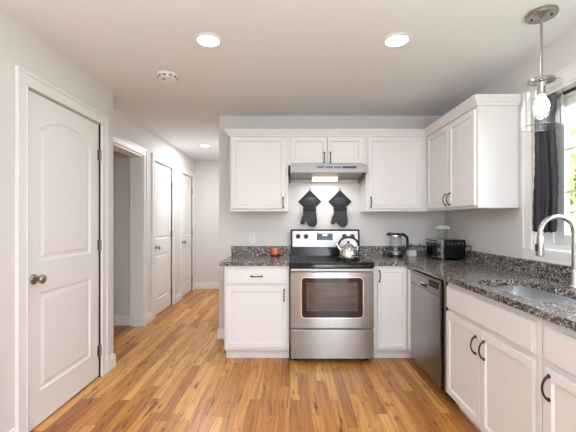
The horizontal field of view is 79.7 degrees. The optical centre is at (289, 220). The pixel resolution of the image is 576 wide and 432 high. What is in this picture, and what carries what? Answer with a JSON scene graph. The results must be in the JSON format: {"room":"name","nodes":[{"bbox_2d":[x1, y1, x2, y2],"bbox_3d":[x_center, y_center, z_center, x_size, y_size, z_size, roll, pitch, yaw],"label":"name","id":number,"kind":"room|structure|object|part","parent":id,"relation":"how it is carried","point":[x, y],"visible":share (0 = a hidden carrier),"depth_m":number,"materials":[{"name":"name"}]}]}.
{"room":"kitchen","nodes":[
{"label":"kitchen","id":0,"kind":"room"},
{"bbox_2d":[0,8,112,431],"bbox_3d":[-1.744,0.070,0.030,0.353,2.440,6.060,0,0,0],"label":"wall","id":1,"kind":"structure","parent":0,"point":[19,46],"depth_m":1.96,"materials":[{"name":"white paint"}]},
{"bbox_2d":[15,65,108,431],"bbox_3d":[-1.569,0.203,2.452,0.117,2.175,0.980,0,0,0],"label":"door","id":2,"kind":"structure","parent":1,"relation":"in","point":[59,155],"depth_m":2.35,"materials":[{"name":"white paint"}]},
{"bbox_3d":[-1.544,0.360,2.127,0.069,0.066,0.066,0,0,0],"label":"knob","id":3,"kind":"part","parent":2,"relation":"part of","materials":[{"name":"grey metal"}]},
{"bbox_2d":[109,353,115,370],"bbox_3d":[-1.659,1.232,3.009,0.216,0.116,0.134,0,0,0],"label":"baseboard","id":4,"kind":"structure","parent":1,"relation":"attached to","point":[112,358],"depth_m":3.02,"materials":[{"name":"white paint"}]},
{"bbox_2d":[113,150,129,315],"bbox_3d":[-2.760,0.070,3.645,1.680,2.440,1.490,0,0,0],"label":"wall","id":5,"kind":"structure","parent":0,"point":[121,162],"depth_m":4.27,"materials":[{"name":"white paint"}]},
{"bbox_2d":[113,316,129,324],"bbox_3d":[-2.723,1.232,4.262,1.555,0.116,0.016,0,0,0],"label":"baseboard","id":6,"kind":"structure","parent":5,"relation":"attached to","point":[117,320],"depth_m":4.25,"materials":[{"name":"white paint"}]},
{"bbox_2d":[113,108,194,313],"bbox_3d":[-1.873,0.070,4.805,0.145,2.440,3.490,0,0,0],"label":"wall","id":7,"kind":"structure","parent":0,"point":[124,127],"depth_m":4.45,"materials":[{"name":"white paint"}]},
{"bbox_2d":[113,133,146,326],"bbox_3d":[-1.865,0.203,3.710,0.171,2.175,1.200,0,0,0],"label":"trim","id":8,"kind":"structure","parent":7,"relation":"attached to","point":[138,163],"depth_m":4.20,"materials":[{"name":"white paint"}]},
{"bbox_2d":[147,311,151,323],"bbox_3d":[-1.792,1.232,4.393,0.016,0.116,0.165,0,0,0],"label":"baseboard","id":9,"kind":"structure","parent":7,"relation":"attached to","point":[149,315],"depth_m":4.38,"materials":[{"name":"white paint"}]},
{"bbox_2d":[151,153,174,319],"bbox_3d":[-1.802,0.203,4.910,0.117,2.175,0.870,0,0,0],"label":"door","id":10,"kind":"structure","parent":7,"relation":"in","point":[162,177],"depth_m":4.91,"materials":[{"name":"white paint"}]},
{"bbox_2d":[175,293,180,303],"bbox_3d":[-1.792,1.232,5.490,0.016,0.116,0.290,0,0,0],"label":"baseboard","id":11,"kind":"structure","parent":7,"relation":"attached to","point":[178,296],"depth_m":5.48,"materials":[{"name":"white paint"}]},
{"bbox_2d":[180,167,194,298],"bbox_3d":[-1.802,0.203,6.040,0.117,2.175,0.810,0,0,0],"label":"door","id":12,"kind":"structure","parent":7,"relation":"in","point":[187,184],"depth_m":6.10,"materials":[{"name":"white paint"}]},
{"bbox_2d":[195,160,218,282],"bbox_3d":[-1.289,0.070,6.610,1.262,2.440,0.120,0,0,0],"label":"wall","id":13,"kind":"structure","parent":0,"point":[206,171],"depth_m":6.55,"materials":[{"name":"white paint"}]},
{"bbox_2d":[195,283,218,288],"bbox_3d":[-1.289,1.232,6.497,1.022,0.116,0.105,0,0,0],"label":"baseboard","id":14,"kind":"structure","parent":13,"relation":"attached to","point":[197,285],"depth_m":6.53,"materials":[{"name":"white paint"}]},
{"bbox_2d":[30,289,479,431],"bbox_3d":[-0.895,1.340,1.785,5.410,0.100,9.770,0,0,0],"label":"floor","id":15,"kind":"structure","parent":0,"point":[172,372],"depth_m":2.61,"materials":[{"name":"brown wood"}]},
{"bbox_2d":[225,266,288,357],"bbox_3d":[-0.305,0.851,3.447,0.594,0.876,0.664,0,0,0],"label":"base cabinet","id":16,"kind":"object","parent":15,"relation":"on","point":[256,297],"visible":0.98,"depth_m":3.16,"materials":[{"name":"white paint"}]},
{"bbox_2d":[220,246,289,265],"bbox_3d":[-0.322,0.343,3.461,0.637,0.136,0.636,0,0,0],"label":"countertop","id":17,"kind":"structure","parent":16,"relation":"on","point":[240,255],"depth_m":3.54,"materials":[{"name":"stone"}]},
{"bbox_2d":[270,247,278,255],"bbox_3d":[-0.163,0.330,3.670,0.102,0.090,0.102,0,0,0],"label":"candle","id":18,"kind":"object","parent":17,"relation":"on","point":[274,251],"visible":1,"depth_m":3.63,"materials":[{"name":"brown wax"}]},
{"bbox_3d":[-0.305,0.512,3.159,0.558,0.135,0.019,0,0,0],"label":"drawer","id":19,"kind":"part","parent":16,"relation":"part of","materials":[{"name":"white paint"}]},
{"bbox_3d":[-0.305,0.882,3.159,0.558,0.555,0.019,0,0,0],"label":"door","id":20,"kind":"part","parent":16,"relation":"part of","materials":[{"name":"white paint"}]},
{"bbox_2d":[290,229,374,360],"bbox_3d":[0.379,0.692,3.416,0.755,1.195,0.688,0,0,0],"label":"range","id":21,"kind":"object","parent":15,"relation":"on","point":[332,297],"visible":0.84,"depth_m":3.09,"materials":[{"name":"silver metal"}]},
{"bbox_3d":[0.379,0.195,3.711,0.706,0.174,0.024,0,0,0],"label":"control panel","id":22,"kind":"part","parent":21,"relation":"part of","materials":[{"name":"silver metal"}]},
{"bbox_3d":[0.379,0.684,3.105,0.446,0.244,0.001,0,0,0],"label":"glass","id":23,"kind":"part","parent":21,"relation":"part of","materials":[{"name":"brown glass"}]},
{"bbox_3d":[0.379,0.440,3.094,0.749,0.025,0.043,0,0,0],"label":"oven handle","id":24,"kind":"part","parent":21,"relation":"part of","materials":[{"name":"silver metal"}]},
{"bbox_3d":[0.379,1.107,3.115,0.745,0.261,0.046,0,0,0],"label":"storage drawer","id":25,"kind":"part","parent":21,"relation":"part of","materials":[{"name":"silver metal"}]},
{"bbox_3d":[0.379,0.712,3.115,0.745,0.496,0.046,0,0,0],"label":"oven door","id":26,"kind":"part","parent":21,"relation":"part of","materials":[{"name":"silver metal"}]},
{"bbox_3d":[0.379,0.690,3.091,0.563,0.372,0.003,0,0,0],"label":"window trim","id":27,"kind":"part","parent":21,"relation":"part of","materials":[{"name":"metal"}]},
{"bbox_2d":[290,255,374,267],"bbox_3d":[0.379,0.398,3.417,0.755,0.053,0.665,0,0,0],"label":"cooktop","id":28,"kind":"object","parent":21,"relation":"in","point":[296,261],"depth_m":3.11,"materials":[{"name":"black glass"}]},
{"bbox_2d":[335,236,358,259],"bbox_3d":[0.563,0.259,3.320,0.188,0.222,0.188,0,0,-45],"label":"kettle","id":29,"kind":"object","parent":21,"relation":"on","point":[348,251],"visible":1,"depth_m":3.27,"materials":[{"name":"metal"}]},
{"bbox_3d":[0.563,0.197,3.320,0.198,0.099,0.021,0,0,0],"label":"handle","id":30,"kind":"part","parent":29,"relation":"part of","materials":[{"name":"black plastic"}]},
{"bbox_2d":[373,266,415,357],"bbox_3d":[1.226,0.851,3.410,0.925,0.876,0.737,0,0,0],"label":"base cabinet","id":31,"kind":"object","parent":15,"relation":"on","point":[392,284],"visible":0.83,"depth_m":3.16,"materials":[{"name":"white paint"}]},
{"bbox_3d":[0.931,0.800,3.158,0.265,0.730,0.019,0,0,0],"label":"door","id":32,"kind":"part","parent":31,"relation":"part of","materials":[{"name":"white paint"}]},
{"bbox_3d":[1.079,0.800,3.095,0.019,0.730,0.098,0,0,0],"label":"door","id":33,"kind":"part","parent":31,"relation":"part of","materials":[{"name":"white paint"}]},
{"bbox_2d":[360,246,575,330],"bbox_3d":[1.224,0.343,2.325,0.929,0.136,2.909,0,0,0],"label":"countertop","id":34,"kind":"structure","parent":31,"relation":"on","point":[479,271],"depth_m":2.32,"materials":[{"name":"stone"}]},
{"bbox_2d":[386,232,408,257],"bbox_3d":[1.118,0.248,3.589,0.205,0.255,0.157,0,0,33],"label":"electric kettle","id":35,"kind":"object","parent":34,"relation":"on","point":[397,254],"visible":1,"depth_m":3.56,"materials":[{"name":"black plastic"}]},
{"bbox_3d":[1.092,0.141,3.594,0.139,0.042,0.120,0,0,-36],"label":"lid","id":36,"kind":"part","parent":35,"relation":"part of","materials":[{"name":"black plastic"}]},
{"bbox_3d":[1.196,0.233,3.595,0.091,0.209,0.032,0,0,0],"label":"handle","id":37,"kind":"part","parent":35,"relation":"part of","materials":[{"name":"black plastic"}]},
{"bbox_2d":[406,244,415,256],"bbox_3d":[1.284,0.309,3.655,0.084,0.132,0.084,0,0,0],"label":"canister","id":38,"kind":"object","parent":34,"relation":"on","point":[411,250],"visible":0.88,"depth_m":3.62,"materials":[{"name":"white ceramic"}]},
{"bbox_2d":[416,244,423,256],"bbox_3d":[1.366,0.310,3.640,0.078,0.130,0.078,0,0,0],"label":"canister","id":39,"kind":"object","parent":34,"relation":"on","point":[419,248],"visible":0.8,"depth_m":3.60,"materials":[{"name":"grey"}]},
{"bbox_2d":[425,238,471,259],"bbox_3d":[1.546,0.277,3.425,0.255,0.196,0.523,0,0,0],"label":"toaster oven","id":40,"kind":"object","parent":34,"relation":"on","point":[443,248],"visible":1,"depth_m":3.28,"materials":[{"name":"black metal"}]},
{"bbox_3d":[1.450,0.271,3.531,0.010,0.156,0.273,0,0,0],"label":"glass door","id":41,"kind":"part","parent":40,"relation":"part of","materials":[{"name":"black glass"}]},
{"bbox_3d":[1.449,0.270,3.480,0.012,0.182,0.414,0,0,0],"label":"frame","id":42,"kind":"part","parent":40,"relation":"part of","materials":[{"name":"metal"}]},
{"bbox_3d":[1.450,0.271,3.343,0.008,0.156,0.098,0,0,0],"label":"control panel","id":43,"kind":"part","parent":40,"relation":"part of","materials":[{"name":"silver metal"}]},
{"bbox_2d":[436,225,449,229],"bbox_3d":[1.558,0.111,3.520,0.132,0.135,0.131,0,0,0],"label":"glass jar","id":44,"kind":"object","parent":40,"relation":"on","point":[439,227],"visible":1,"depth_m":3.47,"materials":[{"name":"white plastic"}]},
{"bbox_2d":[490,286,575,302],"bbox_3d":[1.317,0.505,1.885,0.409,0.186,0.670,0,0,0],"label":"sink","id":45,"kind":"object","parent":34,"relation":"in","point":[530,293],"visible":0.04,"depth_m":2.10,"materials":[{"name":"silver metal"}]},
{"bbox_2d":[535,214,575,287],"bbox_3d":[1.534,0.170,1.947,0.286,0.412,0.095,0,0,14],"label":"faucet","id":46,"kind":"object","parent":34,"relation":"on","point":[539,246],"visible":1,"depth_m":1.94,"materials":[{"name":"silver metal"}]},
{"bbox_2d":[411,270,455,402],"bbox_3d":[1.358,0.851,2.715,0.604,0.873,0.640,0,0,0],"label":"dishwasher","id":47,"kind":"object","parent":15,"relation":"on","point":[429,307],"visible":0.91,"depth_m":2.62,"materials":[{"name":"silver metal"}]},
{"bbox_3d":[1.082,0.803,2.734,0.044,0.750,0.594,0,0,0],"label":"door","id":48,"kind":"part","parent":47,"relation":"part of","materials":[{"name":"silver metal"}]},
{"bbox_3d":[1.369,0.802,2.405,0.582,0.776,0.020,0,0,0],"label":"panel","id":49,"kind":"part","parent":47,"relation":"part of","materials":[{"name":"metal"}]},
{"bbox_3d":[1.175,1.239,2.728,0.030,0.096,0.582,0,0,0],"label":"kick plate","id":50,"kind":"part","parent":47,"relation":"part of","materials":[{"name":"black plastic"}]},
{"bbox_2d":[446,282,542,431],"bbox_3d":[1.362,0.851,1.935,0.654,0.876,0.886,0,0,0],"label":"base cabinet","id":51,"kind":"object","parent":15,"relation":"on","point":[494,349],"visible":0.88,"depth_m":1.82,"materials":[{"name":"white paint"}]},
{"bbox_3d":[1.079,0.893,2.157,0.019,0.557,0.418,0,0,0],"label":"door","id":52,"kind":"part","parent":51,"relation":"part of","materials":[{"name":"white paint"}]},
{"bbox_3d":[1.053,0.715,1.986,0.035,0.115,0.017,0,0,0],"label":"handle","id":53,"kind":"part","parent":51,"relation":"part of","materials":[{"name":"brown metal"}]},
{"bbox_3d":[1.053,0.715,1.900,0.035,0.115,0.017,0,0,0],"label":"handle","id":54,"kind":"part","parent":51,"relation":"part of","materials":[{"name":"brown metal"}]},
{"bbox_3d":[1.079,0.893,1.729,0.019,0.557,0.418,0,0,0],"label":"door","id":55,"kind":"part","parent":51,"relation":"part of","materials":[{"name":"white paint"}]},
{"bbox_2d":[541,319,575,431],"bbox_3d":[1.362,0.851,1.184,0.654,0.876,0.610,0,0,0],"label":"base cabinet","id":56,"kind":"object","parent":15,"relation":"on","point":[558,385],"visible":1,"depth_m":1.38,"materials":[{"name":"white paint"}]},
{"bbox_3d":[1.053,0.690,1.423,0.035,0.115,0.017,0,0,0],"label":"handle","id":57,"kind":"part","parent":56,"relation":"part of","materials":[{"name":"brown metal"}]},
{"bbox_3d":[1.079,0.893,1.177,0.019,0.557,0.555,0,0,0],"label":"door","id":58,"kind":"part","parent":56,"relation":"part of","materials":[{"name":"white paint"}]},
{"bbox_3d":[1.079,0.517,1.177,0.019,0.145,0.555,0,0,0],"label":"drawer","id":59,"kind":"part","parent":56,"relation":"part of","materials":[{"name":"white paint"}]},
{"bbox_2d":[0,0,575,159],"bbox_3d":[-0.895,-1.200,1.785,5.410,0.100,9.770,0,0,0],"label":"ceiling","id":60,"kind":"structure","parent":0,"point":[275,57],"depth_m":2.36,"materials":[{"name":"white paint"}]},
{"bbox_2d":[157,71,177,82],"bbox_3d":[-0.965,-1.127,2.720,0.160,0.044,0.160,0,0,0],"label":"smoke detector","id":61,"kind":"object","parent":60,"relation":"attached to","point":[165,76],"visible":1,"depth_m":2.68,"materials":[{"name":"white plastic"}]},
{"bbox_2d":[199,144,210,146],"bbox_3d":[-1.300,-1.146,5.270,0.184,0.006,0.184,0,0,0],"label":"recessed light","id":62,"kind":"object","parent":60,"relation":"in","point":[200,145],"visible":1,"depth_m":5.25,"materials":[{"name":"white plastic"}]},
{"bbox_2d":[193,33,222,47],"bbox_3d":[-0.520,-1.146,2.200,0.184,0.006,0.184,0,0,0],"label":"recessed light","id":63,"kind":"object","parent":60,"relation":"in","point":[207,40],"visible":1,"depth_m":2.19,"materials":[{"name":"white plastic"}]},
{"bbox_2d":[382,33,411,47],"bbox_3d":[0.680,-1.146,2.200,0.184,0.006,0.184,0,0,0],"label":"recessed light","id":64,"kind":"object","parent":60,"relation":"in","point":[396,40],"visible":1,"depth_m":2.19,"materials":[{"name":"white plastic"}]},
{"bbox_2d":[520,4,563,131],"bbox_3d":[1.392,-0.832,1.910,0.194,0.635,0.194,0,0,0],"label":"pendant light","id":65,"kind":"object","parent":60,"relation":"hanging from","point":[541,14],"visible":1,"depth_m":1.89,"materials":[{"name":"silver metal"}]},
{"bbox_3d":[1.392,-0.953,1.910,0.013,0.345,0.013,0,0,15],"label":"rod","id":66,"kind":"part","parent":65,"relation":"part of","materials":[{"name":"silver metal"}]},
{"bbox_3d":[1.392,-0.643,1.910,0.076,0.105,0.076,0,0,0],"label":"bulb","id":67,"kind":"part","parent":65,"relation":"part of","materials":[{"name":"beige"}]},
{"bbox_3d":[1.392,-0.642,1.910,0.192,0.248,0.192,0,0,0],"label":"lamp shade","id":68,"kind":"part","parent":65,"relation":"part of","materials":[{"name":"clear glass"}]},
{"bbox_2d":[219,116,443,338],"bbox_3d":[0.516,0.070,3.840,2.588,2.440,0.120,0,0,0],"label":"wall","id":69,"kind":"structure","parent":0,"point":[270,228],"depth_m":3.78,"materials":[{"name":"white paint"}]},
{"bbox_2d":[249,232,254,242],"bbox_3d":[-0.415,0.185,3.775,0.072,0.116,0.009,0,0,0],"label":"wall outlet","id":70,"kind":"object","parent":69,"relation":"attached to","point":[251,234],"visible":1,"depth_m":3.77,"materials":[{"name":"white plastic"}]},
{"bbox_2d":[230,137,287,211],"bbox_3d":[-0.311,-0.477,3.600,0.586,0.765,0.359,0,0,0],"label":"upper cabinet","id":71,"kind":"object","parent":69,"relation":"attached to","point":[258,165],"visible":0.98,"depth_m":3.46,"materials":[{"name":"white paint"}]},
{"bbox_2d":[224,94,520,137],"bbox_3d":[0.611,-0.881,3.334,2.668,0.068,0.910,0,0,25],"label":"crown molding","id":72,"kind":"structure","parent":71,"relation":"attached to","point":[476,100],"depth_m":3.43,"materials":[{"name":"white paint"}]},
{"bbox_2d":[231,246,289,254],"bbox_3d":[-0.322,0.325,3.769,0.637,0.100,0.020,0,0,0],"label":"backsplash","id":73,"kind":"structure","parent":69,"relation":"attached to","point":[235,250],"depth_m":3.76,"materials":[{"name":"stone"}]},
{"bbox_2d":[298,188,321,206],"bbox_3d":[0.217,-0.222,3.765,0.256,0.280,0.027,0,0,0],"label":"pot holder","id":74,"kind":"object","parent":69,"relation":"attached to","point":[309,199],"visible":0.96,"depth_m":3.76,"materials":[{"name":"black fabric"}]},
{"bbox_2d":[300,207,316,226],"bbox_3d":[0.204,-0.039,3.746,0.182,0.210,0.036,0,0,0],"label":"oven mitt","id":75,"kind":"object","parent":74,"relation":"hanging from","point":[309,216],"visible":1,"depth_m":3.73,"materials":[{"name":"grey fabric"}]},
{"bbox_2d":[288,137,365,169],"bbox_3d":[0.374,-0.708,3.600,0.780,0.304,0.359,0,0,0],"label":"upper cabinet","id":76,"kind":"object","parent":69,"relation":"attached to","point":[301,150],"visible":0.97,"depth_m":3.46,"materials":[{"name":"white paint"}]},
{"bbox_3d":[0.191,-0.708,3.464,0.353,0.260,0.019,0,0,0],"label":"door","id":77,"kind":"part","parent":76,"relation":"part of","materials":[{"name":"white paint"}]},
{"bbox_2d":[290,165,366,182],"bbox_3d":[0.379,-0.480,3.584,0.755,0.140,0.387,0,0,0],"label":"range hood","id":78,"kind":"object","parent":76,"relation":"attached to","point":[298,173],"visible":1,"depth_m":3.54,"materials":[{"name":"silver metal"}]},
{"bbox_3d":[0.585,-0.527,3.394,0.140,0.022,0.004,0,0,0],"label":"badge plate","id":79,"kind":"part","parent":78,"relation":"part of","materials":[{"name":"black plastic"}]},
{"bbox_3d":[0.555,-0.708,3.464,0.357,0.260,0.019,0,0,0],"label":"door","id":80,"kind":"part","parent":76,"relation":"part of","materials":[{"name":"white paint"}]},
{"bbox_2d":[328,188,351,206],"bbox_3d":[0.545,-0.222,3.765,0.256,0.280,0.027,0,0,0],"label":"pot holder","id":81,"kind":"object","parent":69,"relation":"attached to","point":[339,199],"visible":0.97,"depth_m":3.76,"materials":[{"name":"black fabric"}]},
{"bbox_2d":[331,207,347,226],"bbox_3d":[0.534,-0.039,3.746,0.182,0.210,0.036,0,0,0],"label":"oven mitt","id":82,"kind":"object","parent":81,"relation":"hanging from","point":[340,213],"visible":1,"depth_m":3.73,"materials":[{"name":"grey fabric"}]},
{"bbox_2d":[360,246,424,254],"bbox_3d":[1.214,0.325,3.769,0.907,0.100,0.020,0,0,0],"label":"backsplash","id":83,"kind":"structure","parent":69,"relation":"attached to","point":[364,250],"depth_m":3.76,"materials":[{"name":"stone"}]},
{"bbox_2d":[360,137,426,211],"bbox_3d":[1.074,-0.477,3.600,0.616,0.765,0.359,0,0,0],"label":"upper cabinet","id":84,"kind":"object","parent":69,"relation":"attached to","point":[395,179],"visible":0.94,"depth_m":3.46,"materials":[{"name":"white paint"}]},
{"bbox_2d":[444,27,575,266],"bbox_3d":[1.755,0.070,0.390,0.130,2.440,6.780,0,0,0],"label":"wall","id":85,"kind":"structure","parent":0,"point":[493,231],"depth_m":2.67,"materials":[{"name":"white paint"}]},
{"bbox_2d":[425,106,518,211],"bbox_3d":[1.510,-0.477,3.160,0.359,0.765,1.236,0,0,0],"label":"upper cabinet","id":86,"kind":"object","parent":85,"relation":"attached to","point":[473,159],"visible":0.98,"depth_m":2.56,"materials":[{"name":"white paint"}]},
{"bbox_3d":[1.374,-0.471,3.210,0.019,0.713,0.447,0,0,0],"label":"door","id":87,"kind":"part","parent":86,"relation":"part of","materials":[{"name":"white paint"}]},
{"bbox_3d":[1.374,-0.471,2.767,0.019,0.713,0.412,0,0,0],"label":"door","id":88,"kind":"part","parent":86,"relation":"part of","materials":[{"name":"white paint"}]},
{"bbox_2d":[464,249,570,283],"bbox_3d":[1.679,0.325,2.325,0.020,0.100,2.909,0,0,0],"label":"backsplash","id":89,"kind":"structure","parent":85,"relation":"attached to","point":[561,273],"depth_m":2.46,"materials":[{"name":"stone"}]},
{"bbox_2d":[521,62,575,265],"bbox_3d":[1.742,-0.330,1.788,0.147,1.204,1.400,0,0,0],"label":"window","id":90,"kind":"structure","parent":85,"relation":"in","point":[558,240],"depth_m":2.25,"materials":[{"name":"white paint"}]},
{"bbox_3d":[1.714,0.196,1.788,0.051,0.008,1.214,0,0,0],"label":"sill","id":91,"kind":"part","parent":90,"relation":"part of","materials":[{"name":"white paint"}]},
{"bbox_3d":[1.752,-0.320,1.788,0.125,1.038,1.215,0,0,0],"label":"frame","id":92,"kind":"part","parent":90,"relation":"part of","materials":[{"name":"white plastic"}]},
{"bbox_3d":[1.778,-0.318,1.788,0.035,0.933,1.004,0,0,0],"label":"sash","id":93,"kind":"part","parent":90,"relation":"part of","materials":[{"name":"white plastic"}]},
{"bbox_2d":[557,86,575,97],"bbox_3d":[1.712,-0.795,1.788,0.038,0.038,1.191,0,0,0],"label":"curtain rod","id":94,"kind":"object","parent":90,"relation":"attached to","point":[573,88],"visible":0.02,"depth_m":2.12,"materials":[{"name":"black metal"}]},
{"bbox_2d":[532,91,558,232],"bbox_3d":[1.685,-0.372,2.281,0.041,0.900,0.208,0,0,0],"label":"curtain","id":95,"kind":"object","parent":94,"relation":"hanging from","point":[546,179],"visible":0.87,"depth_m":2.25,"materials":[{"name":"grey fabric"}]},
{"bbox_3d":[-0.718,0.070,5.225,0.120,2.440,2.650,0,0,0],"label":"wall","id":96,"kind":"structure","parent":0,"visible":0},
{"bbox_2d":[217,328,224,338],"bbox_3d":[-0.702,1.232,5.147,0.184,0.116,2.766,0,0,0],"label":"baseboard","id":97,"kind":"structure","parent":96,"relation":"attached to","point":[221,331],"depth_m":3.76,"materials":[{"name":"white paint"}]},
{"label":"outside","id":98,"kind":"structure","parent":0,"visible":0},
{"bbox_3d":[15.915,1.840,6.000,28.170,0.100,40.000,0,0,0],"label":"ground","id":99,"kind":"structure","parent":98,"visible":0},
{"bbox_2d":[569,114,575,251],"bbox_3d":[5.212,-0.114,6.208,2.754,3.822,2.678,0,0,0],"label":"tree","id":100,"kind":"object","parent":99,"relation":"on","point":[572,133],"visible":0.06,"depth_m":5.97,"materials":[{"name":"green plant"}]}
]}

